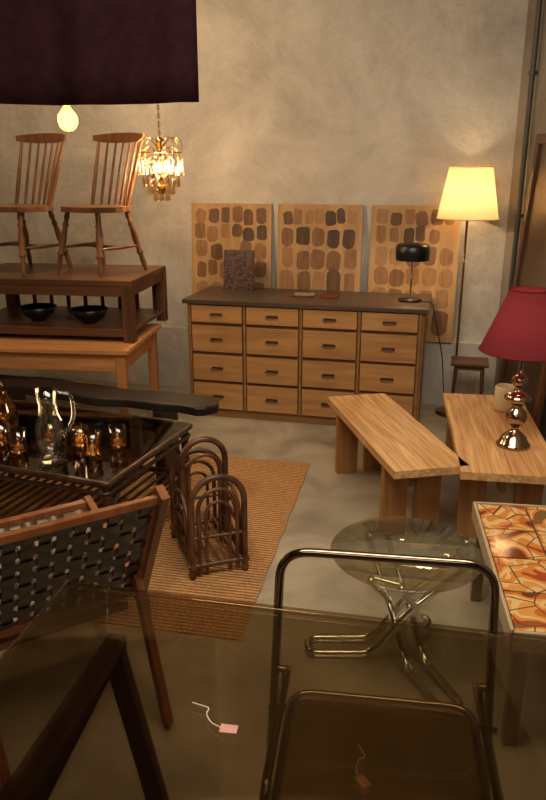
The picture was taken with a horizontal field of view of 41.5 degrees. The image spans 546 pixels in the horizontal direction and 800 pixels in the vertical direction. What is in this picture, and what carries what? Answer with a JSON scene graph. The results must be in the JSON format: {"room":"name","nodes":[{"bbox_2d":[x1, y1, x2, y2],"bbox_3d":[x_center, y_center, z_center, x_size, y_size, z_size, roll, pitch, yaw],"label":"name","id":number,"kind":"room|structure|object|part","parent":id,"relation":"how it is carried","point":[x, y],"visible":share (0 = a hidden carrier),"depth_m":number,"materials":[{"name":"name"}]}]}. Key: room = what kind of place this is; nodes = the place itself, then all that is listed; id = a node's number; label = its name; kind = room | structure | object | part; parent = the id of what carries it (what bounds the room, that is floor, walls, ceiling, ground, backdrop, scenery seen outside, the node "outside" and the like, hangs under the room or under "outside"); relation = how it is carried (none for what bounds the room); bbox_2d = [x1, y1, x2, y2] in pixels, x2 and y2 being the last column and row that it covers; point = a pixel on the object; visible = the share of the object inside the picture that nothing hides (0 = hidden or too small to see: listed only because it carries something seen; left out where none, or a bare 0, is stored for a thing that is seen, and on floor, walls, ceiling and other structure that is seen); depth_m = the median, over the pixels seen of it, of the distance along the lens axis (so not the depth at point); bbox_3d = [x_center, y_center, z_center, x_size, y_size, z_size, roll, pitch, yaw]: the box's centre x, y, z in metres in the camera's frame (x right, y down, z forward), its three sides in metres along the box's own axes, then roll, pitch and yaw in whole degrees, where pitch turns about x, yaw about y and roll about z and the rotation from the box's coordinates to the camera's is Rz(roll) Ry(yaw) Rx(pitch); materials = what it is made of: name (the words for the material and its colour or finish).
{"room":"second-hand shop","nodes":[
{"label":"second-hand shop","id":0,"kind":"room"},
{"bbox_2d":[0,0,528,341],"bbox_3d":[-0.600,-1.713,5.854,5.000,3.300,0.201,4,18,13],"label":"wall","id":1,"kind":"structure","parent":0,"point":[367,103],"depth_m":5.41,"materials":[{"name":"paint"}]},
{"bbox_2d":[0,325,496,405],"bbox_3d":[-0.630,-0.355,6.155,4.900,0.530,0.060,4,18,13],"label":"trim","id":2,"kind":"structure","parent":1,"relation":"attached to","point":[172,341],"depth_m":6.11,"materials":[{"name":"paint"}]},
{"bbox_2d":[191,203,271,293],"bbox_3d":[-0.339,-1.065,5.833,0.665,1.019,0.089,4,18,13],"label":"panel","id":3,"kind":"object","parent":2,"relation":"on","point":[217,228],"visible":0.65,"depth_m":5.77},
{"bbox_2d":[277,204,363,291],"bbox_3d":[0.356,-1.014,5.673,0.665,1.019,0.089,4,18,13],"label":"panel","id":4,"kind":"object","parent":2,"relation":"on","point":[319,246],"visible":0.66,"depth_m":5.62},
{"bbox_2d":[368,205,460,342],"bbox_3d":[1.066,-0.961,5.510,0.665,1.019,0.089,4,18,13],"label":"panel","id":5,"kind":"object","parent":2,"relation":"on","point":[391,225],"visible":0.79,"depth_m":5.47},
{"bbox_2d":[0,375,545,799],"bbox_3d":[-0.700,1.032,2.849,5.200,0.100,8.400,0,18,0],"label":"floor","id":6,"kind":"structure","parent":0,"point":[328,502],"depth_m":4.03,"materials":[{"name":"concrete"}]},
{"bbox_2d":[0,324,160,416],"bbox_3d":[-1.582,-0.112,5.059,1.450,0.720,0.840,2,18,6],"label":"wooden table","id":7,"kind":"object","parent":6,"relation":"on","point":[17,351],"visible":0.8,"depth_m":4.62,"materials":[{"name":"brown wood"}]},
{"bbox_2d":[0,263,167,342],"bbox_3d":[-1.463,-0.705,5.069,1.250,0.402,0.800,2,18,8],"label":"coffee table","id":8,"kind":"object","parent":7,"relation":"on","point":[124,282],"visible":0.87,"depth_m":4.80,"materials":[{"name":"brown wood"}]},
{"bbox_2d":[0,133,72,275],"bbox_3d":[-1.697,-1.348,4.919,0.472,0.912,0.517,10,20,28],"label":"chair","id":9,"kind":"object","parent":8,"relation":"on","point":[23,242],"visible":0.96,"depth_m":4.97,"materials":[{"name":"brown wood"}]},
{"bbox_2d":[18,303,56,320],"bbox_3d":[-1.620,-0.602,4.973,0.256,0.097,0.256,0,18,0],"label":"bowl","id":10,"kind":"object","parent":8,"relation":"on","point":[34,311],"visible":1,"depth_m":4.92,"materials":[{"name":"black ceramic"}]},
{"bbox_2d":[70,305,107,323],"bbox_3d":[-1.245,-0.574,4.887,0.256,0.097,0.256,0,18,0],"label":"bowl","id":11,"kind":"object","parent":8,"relation":"on","point":[88,314],"visible":1,"depth_m":4.84,"materials":[{"name":"black ceramic"}]},
{"bbox_2d":[56,132,147,277],"bbox_3d":[-1.155,-1.326,4.851,0.473,0.912,0.517,11,21,31],"label":"chair","id":12,"kind":"object","parent":8,"relation":"on","point":[124,137],"visible":0.98,"depth_m":4.87,"materials":[{"name":"brown wood"}]},
{"bbox_2d":[0,484,169,650],"bbox_3d":[-0.802,0.636,2.515,0.650,0.841,0.884,-11,21,-31],"label":"lounge chair","id":13,"kind":"object","parent":6,"relation":"on","point":[37,548],"visible":0.77,"depth_m":2.30,"materials":[{"name":"brown wood"}]},
{"bbox_2d":[0,454,309,605],"bbox_3d":[-0.826,0.631,3.926,1.803,0.006,1.866,4,18,11],"label":"jute rug","id":14,"kind":"object","parent":6,"relation":"on","point":[272,487],"visible":0.4,"depth_m":3.82,"materials":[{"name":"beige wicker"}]},
{"bbox_2d":[0,399,192,535],"bbox_3d":[-1.165,0.412,3.778,1.280,0.501,0.860,6,19,19],"label":"coffee table","id":15,"kind":"object","parent":14,"relation":"on","point":[117,469],"visible":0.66,"depth_m":3.57,"materials":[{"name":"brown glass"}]},
{"bbox_2d":[0,420,9,445],"bbox_3d":[-1.340,0.164,3.548,0.090,0.107,0.090,0,18,0],"label":"tumbler","id":16,"kind":"object","parent":15,"relation":"on","point":[4,424],"visible":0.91,"depth_m":3.53,"materials":[{"name":"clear glass"}]},
{"bbox_2d":[0,379,18,427],"bbox_3d":[-1.400,0.025,3.735,0.140,0.257,0.140,0,18,0],"label":"bottle","id":17,"kind":"object","parent":15,"relation":"on","point":[14,420],"visible":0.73,"depth_m":3.73,"materials":[{"name":"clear glass"}]},
{"bbox_2d":[7,426,26,453],"bbox_3d":[-1.220,0.195,3.443,0.090,0.112,0.090,0,18,0],"label":"tumbler","id":18,"kind":"object","parent":15,"relation":"on","point":[17,436],"visible":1,"depth_m":3.42,"materials":[{"name":"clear glass"}]},
{"bbox_2d":[40,419,56,441],"bbox_3d":[-1.120,0.154,3.598,0.090,0.096,0.090,0,18,0],"label":"tumbler","id":19,"kind":"object","parent":15,"relation":"on","point":[48,432],"visible":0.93,"depth_m":3.58,"materials":[{"name":"clear glass"}]},
{"bbox_2d":[34,386,74,463],"bbox_3d":[-1.016,0.117,3.307,0.174,0.341,0.144,7,19,21],"label":"glass pitcher","id":20,"kind":"object","parent":15,"relation":"on","point":[45,457],"visible":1,"depth_m":3.30,"materials":[{"name":"clear glass"}]},
{"bbox_2d":[69,423,87,446],"bbox_3d":[-0.950,0.175,3.531,0.090,0.096,0.090,0,18,0],"label":"tumbler","id":21,"kind":"object","parent":15,"relation":"on","point":[76,430],"visible":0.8,"depth_m":3.51,"materials":[{"name":"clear glass"}]},
{"bbox_2d":[82,429,100,455],"bbox_3d":[-0.860,0.203,3.424,0.090,0.107,0.090,0,18,0],"label":"tumbler","id":22,"kind":"object","parent":15,"relation":"on","point":[91,438],"visible":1,"depth_m":3.40,"materials":[{"name":"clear glass"}]},
{"bbox_2d":[108,423,125,447],"bbox_3d":[-0.760,0.176,3.521,0.090,0.102,0.090,0,18,0],"label":"tumbler","id":23,"kind":"object","parent":15,"relation":"on","point":[117,431],"visible":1,"depth_m":3.50,"materials":[{"name":"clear glass"}]},
{"bbox_2d":[0,374,218,484],"bbox_3d":[-1.179,0.174,4.491,1.847,0.520,0.286,6,19,18],"label":"bench","id":24,"kind":"object","parent":14,"relation":"on","point":[163,404],"visible":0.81,"depth_m":4.28,"materials":[{"name":"black wood"}]},
{"bbox_2d":[169,436,249,579],"bbox_3d":[-0.318,0.466,3.454,0.290,0.595,0.460,-6,19,-18],"label":"magazine rack","id":25,"kind":"object","parent":14,"relation":"on","point":[182,524],"visible":1,"depth_m":3.38,"materials":[{"name":"brown wicker"}]},
{"bbox_2d":[0,581,545,799],"bbox_3d":[0.122,1.011,1.533,1.842,0.739,0.820,4,18,11],"label":"glass dining table","id":26,"kind":"object","parent":6,"relation":"on","point":[98,691],"visible":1,"depth_m":1.50,"materials":[{"name":"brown glass"}]},
{"bbox_2d":[192,702,237,733],"bbox_3d":[-0.122,0.645,1.457,0.129,0.003,0.036,13,22,36],"label":"price tag","id":27,"kind":"object","parent":26,"relation":"on","point":[225,728],"visible":1,"depth_m":1.43,"materials":[{"name":"paper"}]},
{"bbox_2d":[182,286,431,425],"bbox_3d":[0.267,-0.338,5.492,1.770,0.900,0.672,4,18,13],"label":"dresser","id":28,"kind":"object","parent":6,"relation":"on","point":[262,353],"visible":0.91,"depth_m":5.21,"materials":[{"name":"brown wood"}]},
{"bbox_2d":[223,250,253,290],"bbox_3d":[-0.268,-1.016,5.637,0.240,0.307,0.065,3,18,10],"label":"art print","id":29,"kind":"object","parent":28,"relation":"on","point":[238,264],"visible":1,"depth_m":5.63},
{"bbox_2d":[290,292,339,297],"bbox_3d":[0.314,-0.782,5.375,0.360,0.018,0.127,4,18,13],"label":"stack","id":30,"kind":"object","parent":28,"relation":"on","point":[296,294],"visible":1,"depth_m":5.35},
{"bbox_2d":[395,243,444,392],"bbox_3d":[1.142,-0.467,5.223,0.550,1.306,0.348,0,18,0],"label":"desk lamp","id":31,"kind":"object","parent":28,"relation":"on","point":[405,252],"depth_m":5.03,"materials":[{"name":"black metal"}]},
{"bbox_3d":[1.241,-0.254,5.209,0.376,0.908,0.032,8,20,24],"label":"lamp cord","id":32,"kind":"part","parent":31,"relation":"part of","materials":[{"name":"black plastic"}]},
{"bbox_2d":[259,548,499,799],"bbox_3d":[0.267,0.882,1.797,0.655,0.825,0.552,2,18,8],"label":"chair","id":33,"kind":"object","parent":6,"relation":"on","point":[292,555],"visible":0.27,"depth_m":1.91,"materials":[{"name":"metal"}]},
{"bbox_2d":[327,393,467,526],"bbox_3d":[0.640,0.360,4.047,0.380,0.450,1.200,-3,18,-11],"label":"bench","id":34,"kind":"object","parent":6,"relation":"on","point":[406,453],"visible":0.88,"depth_m":3.73,"materials":[{"name":"brown wood"}]},
{"bbox_2d":[331,516,483,626],"bbox_3d":[0.463,0.769,2.764,0.644,0.448,0.560,8,19,23],"label":"round glass table","id":35,"kind":"object","parent":6,"relation":"on","point":[409,580],"visible":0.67,"depth_m":2.70,"materials":[{"name":"clear glass"}]},
{"bbox_2d":[435,166,498,417],"bbox_3d":[1.390,-0.767,5.319,0.437,1.824,0.437,0,18,0],"label":"floor lamp","id":36,"kind":"object","parent":6,"relation":"on","point":[469,193],"visible":0.8,"depth_m":4.96,"materials":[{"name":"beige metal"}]},
{"bbox_2d":[451,356,488,394],"bbox_3d":[1.410,-0.046,5.234,0.260,0.501,0.220,4,18,13],"label":"stool","id":37,"kind":"object","parent":6,"relation":"on","point":[459,362],"visible":0.8,"depth_m":5.11,"materials":[{"name":"brown wood"}]},
{"bbox_2d":[443,393,545,538],"bbox_3d":[1.215,0.371,4.013,0.470,0.450,1.270,3,18,9],"label":"bench","id":38,"kind":"object","parent":6,"relation":"on","point":[474,427],"visible":0.73,"depth_m":3.65,"materials":[{"name":"brown wood"}]},
{"bbox_2d":[493,383,514,412],"bbox_3d":[1.360,-0.013,4.227,0.124,0.150,0.124,0,18,0],"label":"ceramic pot","id":39,"kind":"object","parent":38,"relation":"on","point":[500,404],"visible":0.8,"depth_m":4.19,"materials":[{"name":"beige ceramic"}]},
{"bbox_2d":[478,286,545,450],"bbox_3d":[1.235,-0.151,3.584,0.427,0.804,0.427,0,18,0],"label":"table lamp","id":40,"kind":"object","parent":38,"relation":"on","point":[517,332],"visible":1,"depth_m":3.43,"materials":[{"name":"red fabric shade"},{"name":"polished chrome"}]},
{"bbox_2d":[469,501,545,640],"bbox_3d":[1.102,0.799,2.674,0.624,0.450,0.924,2,18,7],"label":"coffee table","id":41,"kind":"object","parent":6,"relation":"on","point":[510,538],"visible":0.79,"depth_m":2.65,"materials":[{"name":"tile"}]},
{"bbox_2d":[497,133,545,428],"bbox_3d":[1.633,-0.610,4.508,0.151,2.018,0.780,0,18,0],"label":"leaning mirror","id":42,"kind":"object","parent":6,"relation":"on","point":[530,270],"visible":0.35,"depth_m":4.53,"materials":[{"name":"brown wood"}]},
{"bbox_2d":[493,0,545,441],"bbox_3d":[1.770,-0.451,1.903,0.100,3.300,7.100,0,18,0],"label":"wall","id":43,"kind":"structure","parent":0,"point":[538,113],"depth_m":4.87,"materials":[{"name":"paint"}]},
{"bbox_2d":[508,0,542,291],"bbox_3d":[1.692,-1.409,4.904,0.066,3.300,0.052,0,18,0],"label":"pipe","id":44,"kind":"object","parent":43,"relation":"attached to","point":[532,72],"visible":0.61,"depth_m":4.79,"materials":[{"name":"metal"}]},
{"bbox_3d":[-0.700,-2.207,1.814,5.200,0.100,8.400,0,18,0],"label":"ceiling","id":45,"kind":"structure","parent":0,"visible":0},
{"bbox_2d":[57,105,78,131],"bbox_3d":[-1.225,-2.218,4.120,0.132,1.284,0.126,0,18,0],"label":"lamp","id":46,"kind":"object","parent":45,"relation":"hanging from","point":[67,119],"visible":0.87,"depth_m":4.25,"materials":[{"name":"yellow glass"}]},
{"bbox_2d":[0,0,198,104],"bbox_3d":[-1.041,-1.843,2.877,1.452,1.234,0.053,0,18,0],"label":"curtain","id":47,"kind":"object","parent":45,"relation":"hanging from","point":[53,52],"visible":1,"depth_m":3.00,"materials":[{"name":"fabric"}]},
{"bbox_2d":[137,104,183,200],"bbox_3d":[-0.745,-2.147,4.584,0.310,1.700,0.310,0,18,0],"label":"chandelier","id":48,"kind":"object","parent":45,"relation":"hanging from","point":[160,166],"visible":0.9,"depth_m":4.75,"materials":[{"name":"gold metal"}]}
]}

